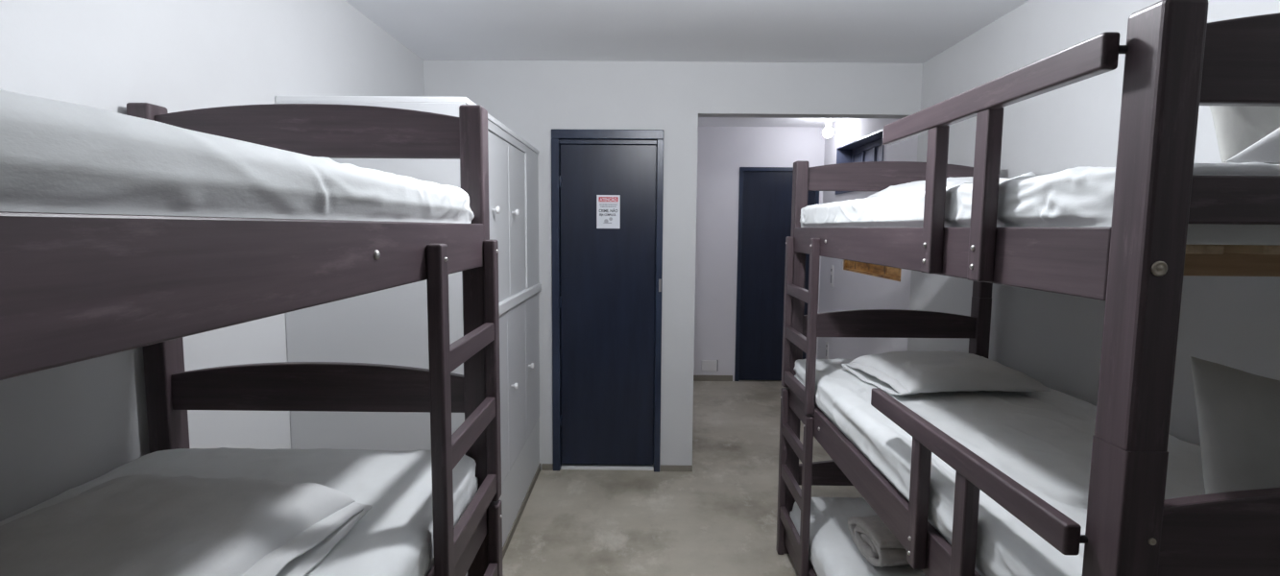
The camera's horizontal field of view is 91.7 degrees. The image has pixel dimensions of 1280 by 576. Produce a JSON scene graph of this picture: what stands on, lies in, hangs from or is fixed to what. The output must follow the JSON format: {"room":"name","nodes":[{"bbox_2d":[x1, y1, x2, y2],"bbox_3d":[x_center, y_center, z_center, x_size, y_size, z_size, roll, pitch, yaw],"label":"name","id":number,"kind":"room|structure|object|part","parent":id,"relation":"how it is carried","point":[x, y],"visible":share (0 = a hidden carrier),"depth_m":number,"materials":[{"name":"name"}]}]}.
{"room":"dormitory","nodes":[
{"label":"dormitory","id":0,"kind":"room"},
{"bbox_2d":[0,0,424,521],"bbox_3d":[-1.407,0.190,0.760,0.150,2.536,10.958,1,6,0],"label":"wall","id":1,"kind":"structure","parent":0,"point":[62,428],"depth_m":1.67,"materials":[{"name":"white paint"}]},
{"bbox_2d":[423,59,922,470],"bbox_3d":[0.287,-0.100,3.909,3.195,2.536,0.130,1,6,0],"label":"wall","id":2,"kind":"structure","parent":0,"point":[532,99],"depth_m":3.75,"materials":[{"name":"white paint"}]},
{"bbox_2d":[551,129,663,472],"bbox_3d":[-0.205,0.098,3.920,0.681,2.131,0.154,1,6,0],"label":"door","id":3,"kind":"structure","parent":2,"relation":"in","point":[607,283],"depth_m":3.88,"materials":[{"name":"blue paint"}]},
{"bbox_2d":[596,194,620,228],"bbox_3d":[-0.195,-0.469,3.826,0.143,0.204,0.002,1,6,0],"label":"paper notice","id":4,"kind":"object","parent":3,"relation":"attached to","point":[608,206],"visible":1,"depth_m":3.83,"materials":[{"name":"white paper"}]},
{"bbox_3d":[-0.193,-0.891,3.804,0.595,0.027,0.056,0,6,0],"label":"rail","id":5,"kind":"part","parent":3,"relation":"part of","materials":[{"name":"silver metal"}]},
{"bbox_3d":[0.123,-0.016,3.831,0.014,0.080,0.003,0,6,0],"label":"latch plate","id":6,"kind":"part","parent":3,"relation":"part of","materials":[{"name":"silver metal"}]},
{"bbox_2d":[541,463,692,471],"bbox_3d":[-0.147,1.146,3.962,0.958,0.038,0.013,1,6,0],"label":"baseboard","id":7,"kind":"structure","parent":2,"relation":"attached to","point":[544,467],"depth_m":3.95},
{"bbox_2d":[502,380,862,575],"bbox_3d":[0.325,1.515,1.002,3.735,0.120,11.308,1,6,0],"label":"floor","id":8,"kind":"structure","parent":0,"point":[718,518],"depth_m":3.44,"materials":[{"name":"grey concrete"}]},
{"bbox_2d":[0,102,502,575],"bbox_3d":[-0.849,0.544,0.703,0.940,1.851,2.060,1,6,0],"label":"bunk bed","id":9,"kind":"object","parent":8,"relation":"on","point":[75,287],"visible":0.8,"depth_m":1.19,"materials":[{"name":"brown wood"}]},
{"bbox_3d":[-1.277,-0.169,1.637,0.059,0.613,0.071,0,6,0],"label":"post","id":10,"kind":"part","parent":9,"relation":"part of","materials":[{"name":"brown wood"}]},
{"bbox_3d":[-1.282,0.477,1.699,0.059,0.685,0.071,0,6,0],"label":"post","id":11,"kind":"part","parent":9,"relation":"part of","materials":[{"name":"brown wood"}]},
{"bbox_2d":[0,89,474,223],"bbox_3d":[-0.852,-0.113,0.642,0.868,0.123,1.912,1,6,0],"label":"mattress","id":12,"kind":"object","parent":9,"relation":"on","point":[57,156],"visible":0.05,"depth_m":0.57,"materials":[{"name":"white fabric"}]},
{"bbox_2d":[0,447,478,575],"bbox_3d":[-0.857,0.574,0.709,0.870,0.179,1.912,1,6,0],"label":"mattress","id":13,"kind":"object","parent":9,"relation":"on","point":[395,538],"visible":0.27,"depth_m":1.39,"materials":[{"name":"white fabric"}]},
{"bbox_2d":[0,474,371,575],"bbox_3d":[-0.805,0.423,0.914,0.516,0.103,0.660,1,6,3],"label":"pillow","id":14,"kind":"object","parent":13,"relation":"on","point":[132,524],"visible":1,"depth_m":0.99,"materials":[{"name":"white fabric"}]},
{"bbox_3d":[-0.422,-0.019,0.648,0.026,0.109,1.923,0,6,0],"label":"rail","id":15,"kind":"part","parent":9,"relation":"part of","materials":[{"name":"brown wood"}]},
{"bbox_3d":[-0.852,-0.406,1.607,0.793,0.134,0.026,0,6,0],"label":"headboard","id":16,"kind":"part","parent":9,"relation":"part of","materials":[{"name":"brown wood"}]},
{"bbox_3d":[-0.858,0.265,1.672,0.793,0.131,0.026,0,6,0],"label":"headboard","id":17,"kind":"part","parent":9,"relation":"part of","materials":[{"name":"brown wood"}]},
{"bbox_3d":[-0.428,0.696,0.717,0.026,0.108,1.923,0,6,0],"label":"rail","id":18,"kind":"part","parent":9,"relation":"part of","materials":[{"name":"brown wood"}]},
{"bbox_3d":[-0.431,-0.161,1.632,0.059,0.613,0.071,0,6,0],"label":"post","id":19,"kind":"part","parent":9,"relation":"part of","materials":[{"name":"brown wood"}]},
{"bbox_3d":[-0.437,0.485,1.694,0.059,0.685,0.071,0,6,0],"label":"post","id":20,"kind":"part","parent":9,"relation":"part of","materials":[{"name":"brown wood"}]},
{"bbox_2d":[275,95,541,575],"bbox_3d":[-0.958,0.233,3.103,0.717,2.006,1.553,1,6,0],"label":"wardrobe","id":21,"kind":"object","parent":8,"relation":"on","point":[387,326],"visible":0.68,"depth_m":2.35,"materials":[{"name":"white paint"}]},
{"bbox_3d":[-0.622,-0.338,2.684,0.034,0.033,0.033,0,6,0],"label":"knob","id":22,"kind":"part","parent":21,"relation":"part of","materials":[{"name":"white plastic"}]},
{"bbox_3d":[-0.645,-0.308,2.818,0.016,0.743,0.402,0,6,0],"label":"door","id":23,"kind":"part","parent":21,"relation":"part of","materials":[{"name":"white paint"}]},
{"bbox_3d":[-0.645,0.523,2.762,0.016,0.796,0.462,0,6,0],"label":"door","id":24,"kind":"part","parent":21,"relation":"part of","materials":[{"name":"grey paint"}]},
{"bbox_3d":[-0.619,0.483,3.070,0.034,0.033,0.033,0,6,0],"label":"knob","id":25,"kind":"part","parent":21,"relation":"part of","materials":[{"name":"white plastic"}]},
{"bbox_3d":[-0.619,-0.378,3.092,0.034,0.033,0.033,0,6,0],"label":"knob","id":26,"kind":"part","parent":21,"relation":"part of","materials":[{"name":"white plastic"}]},
{"bbox_3d":[-0.642,0.479,3.220,0.016,0.796,0.442,0,6,0],"label":"door","id":27,"kind":"part","parent":21,"relation":"part of","materials":[{"name":"grey paint"}]},
{"bbox_3d":[-0.642,-0.347,3.226,0.016,0.743,0.402,0,6,0],"label":"door","id":28,"kind":"part","parent":21,"relation":"part of","materials":[{"name":"white paint"}]},
{"bbox_3d":[-0.634,0.066,3.084,0.034,0.048,1.553,0,6,0],"label":"shelf trim","id":29,"kind":"part","parent":21,"relation":"part of","materials":[{"name":"white paint"}]},
{"bbox_3d":[-0.643,1.214,3.195,0.014,0.042,1.552,0,6,0],"label":"skirting","id":30,"kind":"part","parent":21,"relation":"part of","materials":[{"name":"white wood"}]},
{"bbox_3d":[-0.639,0.436,3.669,0.016,0.796,0.444,0,6,0],"label":"door","id":31,"kind":"part","parent":21,"relation":"part of","materials":[{"name":"grey paint"}]},
{"bbox_2d":[775,0,1279,575],"bbox_3d":[1.127,0.443,1.917,0.950,1.851,2.060,1,6,0],"label":"bunk bed","id":32,"kind":"object","parent":8,"relation":"on","point":[1176,62],"visible":0.82,"depth_m":0.94,"materials":[{"name":"brown wood"}]},
{"bbox_3d":[0.718,0.991,2.972,0.059,0.550,0.071,0,6,0],"label":"post","id":33,"kind":"part","parent":32,"relation":"part of","materials":[{"name":"brown wood"}]},
{"bbox_3d":[0.723,0.377,2.913,0.059,0.685,0.071,0,6,0],"label":"post","id":34,"kind":"part","parent":32,"relation":"part of","materials":[{"name":"brown wood"}]},
{"bbox_3d":[0.728,-0.270,2.851,0.059,0.613,0.071,0,6,0],"label":"post","id":35,"kind":"part","parent":32,"relation":"part of","materials":[{"name":"brown wood"}]},
{"bbox_3d":[0.693,1.256,2.001,0.026,0.110,1.923,0,6,0],"label":"rail","id":36,"kind":"part","parent":32,"relation":"part of","materials":[{"name":"brown wood"}]},
{"bbox_3d":[1.147,0.876,2.954,0.803,0.129,0.026,0,6,0],"label":"headboard","id":37,"kind":"part","parent":32,"relation":"part of","materials":[{"name":"brown wood"}]},
{"bbox_2d":[789,496,926,575],"bbox_3d":[1.129,1.135,1.986,0.881,0.189,1.912,1,6,0],"label":"mattress","id":38,"kind":"object","parent":32,"relation":"on","point":[833,551],"visible":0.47,"depth_m":2.49,"materials":[{"name":"white fabric"}]},
{"bbox_2d":[847,514,909,566],"bbox_3d":[0.989,0.944,2.349,0.316,0.122,0.292,0,6,-6],"label":"rolled towel","id":39,"kind":"object","parent":38,"relation":"on","point":[877,543],"visible":0.38,"depth_m":2.27,"materials":[{"name":"grey fabric"}]},
{"bbox_2d":[843,260,901,281],"bbox_3d":[1.827,-0.287,4.871,0.050,0.373,1.267,1,6,0],"label":"bed slat","id":40,"kind":"object","parent":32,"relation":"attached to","point":[884,272],"visible":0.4,"depth_m":4.83,"materials":[{"name":"brown wood"}]},
{"bbox_3d":[0.699,0.588,1.936,0.026,0.108,1.923,0,6,0],"label":"rail","id":41,"kind":"part","parent":32,"relation":"part of","materials":[{"name":"brown wood"}]},
{"bbox_3d":[1.153,0.165,2.885,0.803,0.131,0.026,0,6,0],"label":"headboard","id":42,"kind":"part","parent":32,"relation":"part of","materials":[{"name":"brown wood"}]},
{"bbox_3d":[1.158,-0.506,2.821,0.803,0.134,0.026,0,6,0],"label":"headboard","id":43,"kind":"part","parent":32,"relation":"part of","materials":[{"name":"brown wood"}]},
{"bbox_3d":[0.668,0.513,1.489,0.030,0.316,0.046,0,6,0],"label":"guard post","id":44,"kind":"part","parent":32,"relation":"part of","materials":[{"name":"brown wood"}]},
{"bbox_3d":[0.674,-0.199,1.420,0.030,0.332,0.046,0,6,0],"label":"guard post","id":45,"kind":"part","parent":32,"relation":"part of","materials":[{"name":"brown wood"}]},
{"bbox_3d":[0.705,-0.127,1.867,0.026,0.109,1.923,0,6,0],"label":"rail","id":46,"kind":"part","parent":32,"relation":"part of","materials":[{"name":"brown wood"}]},
{"bbox_3d":[0.667,0.533,1.280,0.030,0.316,0.046,0,6,0],"label":"guard post","id":47,"kind":"part","parent":32,"relation":"part of","materials":[{"name":"brown wood"}]},
{"bbox_3d":[0.663,0.346,1.353,0.025,0.050,0.816,0,6,0],"label":"guard rail","id":48,"kind":"part","parent":32,"relation":"part of","materials":[{"name":"brown wood"}]},
{"bbox_3d":[1.579,0.384,2.908,0.059,0.685,0.071,0,6,0],"label":"post","id":49,"kind":"part","parent":32,"relation":"part of","materials":[{"name":"brown wood"}]},
{"bbox_3d":[1.584,-0.262,2.845,0.059,0.613,0.071,0,6,0],"label":"post","id":50,"kind":"part","parent":32,"relation":"part of","materials":[{"name":"brown wood"}]},
{"bbox_3d":[0.672,-0.179,1.211,0.030,0.332,0.046,0,6,0],"label":"guard post","id":51,"kind":"part","parent":32,"relation":"part of","materials":[{"name":"brown wood"}]},
{"bbox_2d":[793,358,1205,575],"bbox_3d":[1.132,0.483,1.923,0.886,0.159,1.912,1,6,0],"label":"mattress","id":52,"kind":"object","parent":32,"relation":"on","point":[1042,441],"visible":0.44,"depth_m":1.70,"materials":[{"name":"white fabric"}]},
{"bbox_2d":[841,350,1050,395],"bbox_3d":[1.138,0.311,2.381,0.558,0.100,0.480,0,6,-6],"label":"pillow","id":53,"kind":"object","parent":52,"relation":"on","point":[908,372],"visible":1,"depth_m":2.22,"materials":[{"name":"white fabric"}]},
{"bbox_2d":[1190,356,1279,494],"bbox_3d":[1.244,0.319,1.060,0.672,0.376,0.205,0,6,-2],"label":"pillow","id":54,"kind":"object","parent":52,"relation":"on","point":[1238,411],"visible":0.71,"depth_m":1.06,"materials":[{"name":"white fabric"}]},
{"bbox_3d":[0.669,-0.375,1.283,0.025,0.052,0.816,0,6,0],"label":"guard rail","id":55,"kind":"part","parent":32,"relation":"part of","materials":[{"name":"brown wood"}]},
{"bbox_2d":[799,162,1279,244],"bbox_3d":[1.140,-0.219,1.855,0.880,0.133,1.912,1,6,0],"label":"mattress","id":56,"kind":"object","parent":32,"relation":"on","point":[1080,196],"visible":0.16,"depth_m":1.08,"materials":[{"name":"white fabric"}]},
{"bbox_2d":[867,176,972,197],"bbox_3d":[1.228,-0.376,2.387,0.580,0.087,0.500,0,6,-2],"label":"pillow","id":57,"kind":"object","parent":56,"relation":"on","point":[914,186],"visible":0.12,"depth_m":2.29,"materials":[{"name":"white fabric"}]},
{"bbox_2d":[1209,105,1279,164],"bbox_3d":[1.255,-0.333,1.103,0.514,0.254,0.151,0,6,0],"label":"pillow","id":58,"kind":"object","parent":56,"relation":"on","point":[1237,129],"visible":0.28,"depth_m":1.06,"materials":[{"name":"white fabric"}]},
{"bbox_2d":[1225,127,1279,163],"bbox_3d":[1.204,-0.332,0.953,0.535,0.285,0.093,1,6,3],"label":"pillow","id":59,"kind":"object","parent":56,"relation":"on","point":[1267,150],"visible":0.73,"depth_m":0.98,"materials":[{"name":"white fabric"}]},
{"bbox_3d":[0.709,0.567,0.937,0.059,0.685,0.071,0,6,0],"label":"post","id":60,"kind":"part","parent":32,"relation":"part of","materials":[{"name":"brown wood"}]},
{"bbox_3d":[0.715,-0.079,0.875,0.059,0.613,0.071,0,6,0],"label":"post","id":61,"kind":"part","parent":32,"relation":"part of","materials":[{"name":"brown wood"}]},
{"bbox_3d":[1.139,0.370,0.912,0.803,0.161,0.026,0,6,0],"label":"headboard","id":62,"kind":"part","parent":32,"relation":"part of","materials":[{"name":"brown wood"}]},
{"bbox_3d":[1.143,-0.120,0.864,0.803,0.067,0.024,0,6,0],"label":"rail","id":63,"kind":"part","parent":32,"relation":"part of","materials":[{"name":"brown wood"}]},
{"bbox_3d":[1.145,-0.316,0.846,0.803,0.134,0.026,0,6,0],"label":"headboard","id":64,"kind":"part","parent":32,"relation":"part of","materials":[{"name":"brown wood"}]},
{"bbox_2d":[345,0,1029,127],"bbox_3d":[0.347,-1.129,0.747,3.735,0.120,11.308,1,6,0],"label":"ceiling","id":65,"kind":"structure","parent":0,"point":[722,31],"depth_m":3.11,"materials":[{"name":"white paint"}]},
{"bbox_2d":[822,118,833,137],"bbox_3d":[1.645,-1.412,5.428,0.099,0.194,0.098,1,6,0],"label":"ceiling lamp","id":66,"kind":"object","parent":65,"relation":"attached to","point":[828,132],"visible":0.84,"depth_m":5.40,"materials":[{"name":"white"}]},
{"bbox_2d":[824,118,831,127],"bbox_3d":[1.646,-1.455,5.424,0.099,0.108,0.098,0,6,0],"label":"socket","id":67,"kind":"object","parent":66,"relation":"attached to","point":[828,121],"depth_m":5.40,"materials":[{"name":"white plastic"}]},
{"bbox_3d":[1.645,-1.360,5.433,0.090,0.090,0.090,0,6,0],"label":"bulb","id":68,"kind":"part","parent":66,"relation":"part of","materials":[{"name":"white glass"}]},
{"bbox_2d":[693,126,824,381],"bbox_3d":[1.200,-0.320,6.263,1.882,2.536,0.130,1,6,0],"label":"wall","id":69,"kind":"structure","parent":0,"point":[721,151],"depth_m":6.16,"materials":[{"name":"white paint"}]},
{"bbox_2d":[700,360,718,371],"bbox_3d":[0.707,0.785,6.292,0.167,0.114,0.032,1,6,0],"label":"box","id":70,"kind":"object","parent":69,"relation":"attached to","point":[707,365],"visible":1,"depth_m":6.28,"materials":[{"name":"white plastic"}]},
{"bbox_2d":[693,374,732,381],"bbox_3d":[0.645,0.914,6.315,0.594,0.060,0.013,1,6,0],"label":"baseboard","id":71,"kind":"structure","parent":69,"relation":"attached to","point":[695,377],"depth_m":6.31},
{"bbox_2d":[734,167,819,381],"bbox_3d":[1.366,-0.124,6.271,0.790,2.147,0.130,1,6,0],"label":"door","id":72,"kind":"structure","parent":69,"relation":"in","point":[765,193],"depth_m":6.21,"materials":[{"name":"blue paint"}]},
{"bbox_2d":[817,118,917,360],"bbox_3d":[1.903,-0.200,5.079,0.220,2.536,2.240,1,6,0],"label":"wall","id":73,"kind":"structure","parent":0,"point":[851,290],"depth_m":5.14,"materials":[{"name":"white paint"}]},
{"bbox_2d":[825,341,828,359],"bbox_3d":[1.785,0.599,5.933,0.014,0.160,0.072,1,6,0],"label":"wall switch","id":74,"kind":"object","parent":73,"relation":"attached to","point":[827,343],"visible":0.93,"depth_m":5.92,"materials":[{"name":"white plastic"}]},
{"bbox_2d":[829,265,833,287],"bbox_3d":[1.790,-0.112,5.804,0.014,0.200,0.072,1,6,0],"label":"wall switch","id":75,"kind":"object","parent":73,"relation":"attached to","point":[832,266],"visible":1,"depth_m":5.79,"materials":[{"name":"white plastic"}]},
{"bbox_2d":[834,128,884,194],"bbox_3d":[1.906,-1.015,5.143,0.228,0.421,1.120,1,6,0],"label":"window","id":76,"kind":"structure","parent":73,"relation":"in","point":[868,148],"depth_m":5.33,"materials":[{"name":"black metal"}]},
{"bbox_3d":[1.950,-1.014,5.143,0.040,0.397,1.096,0,6,0],"label":"frame","id":77,"kind":"part","parent":76,"relation":"part of","materials":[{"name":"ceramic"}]},
{"bbox_3d":[1.950,-1.014,5.143,0.006,0.397,1.096,0,6,0],"label":"glass","id":78,"kind":"part","parent":76,"relation":"part of","materials":[{"name":"glass"}]},
{"bbox_2d":[907,0,1279,446],"bbox_3d":[1.727,0.330,-0.428,0.150,2.536,8.608,1,6,0],"label":"wall","id":79,"kind":"structure","parent":0,"point":[1053,339],"depth_m":2.44,"materials":[{"name":"white paint"}]}
]}

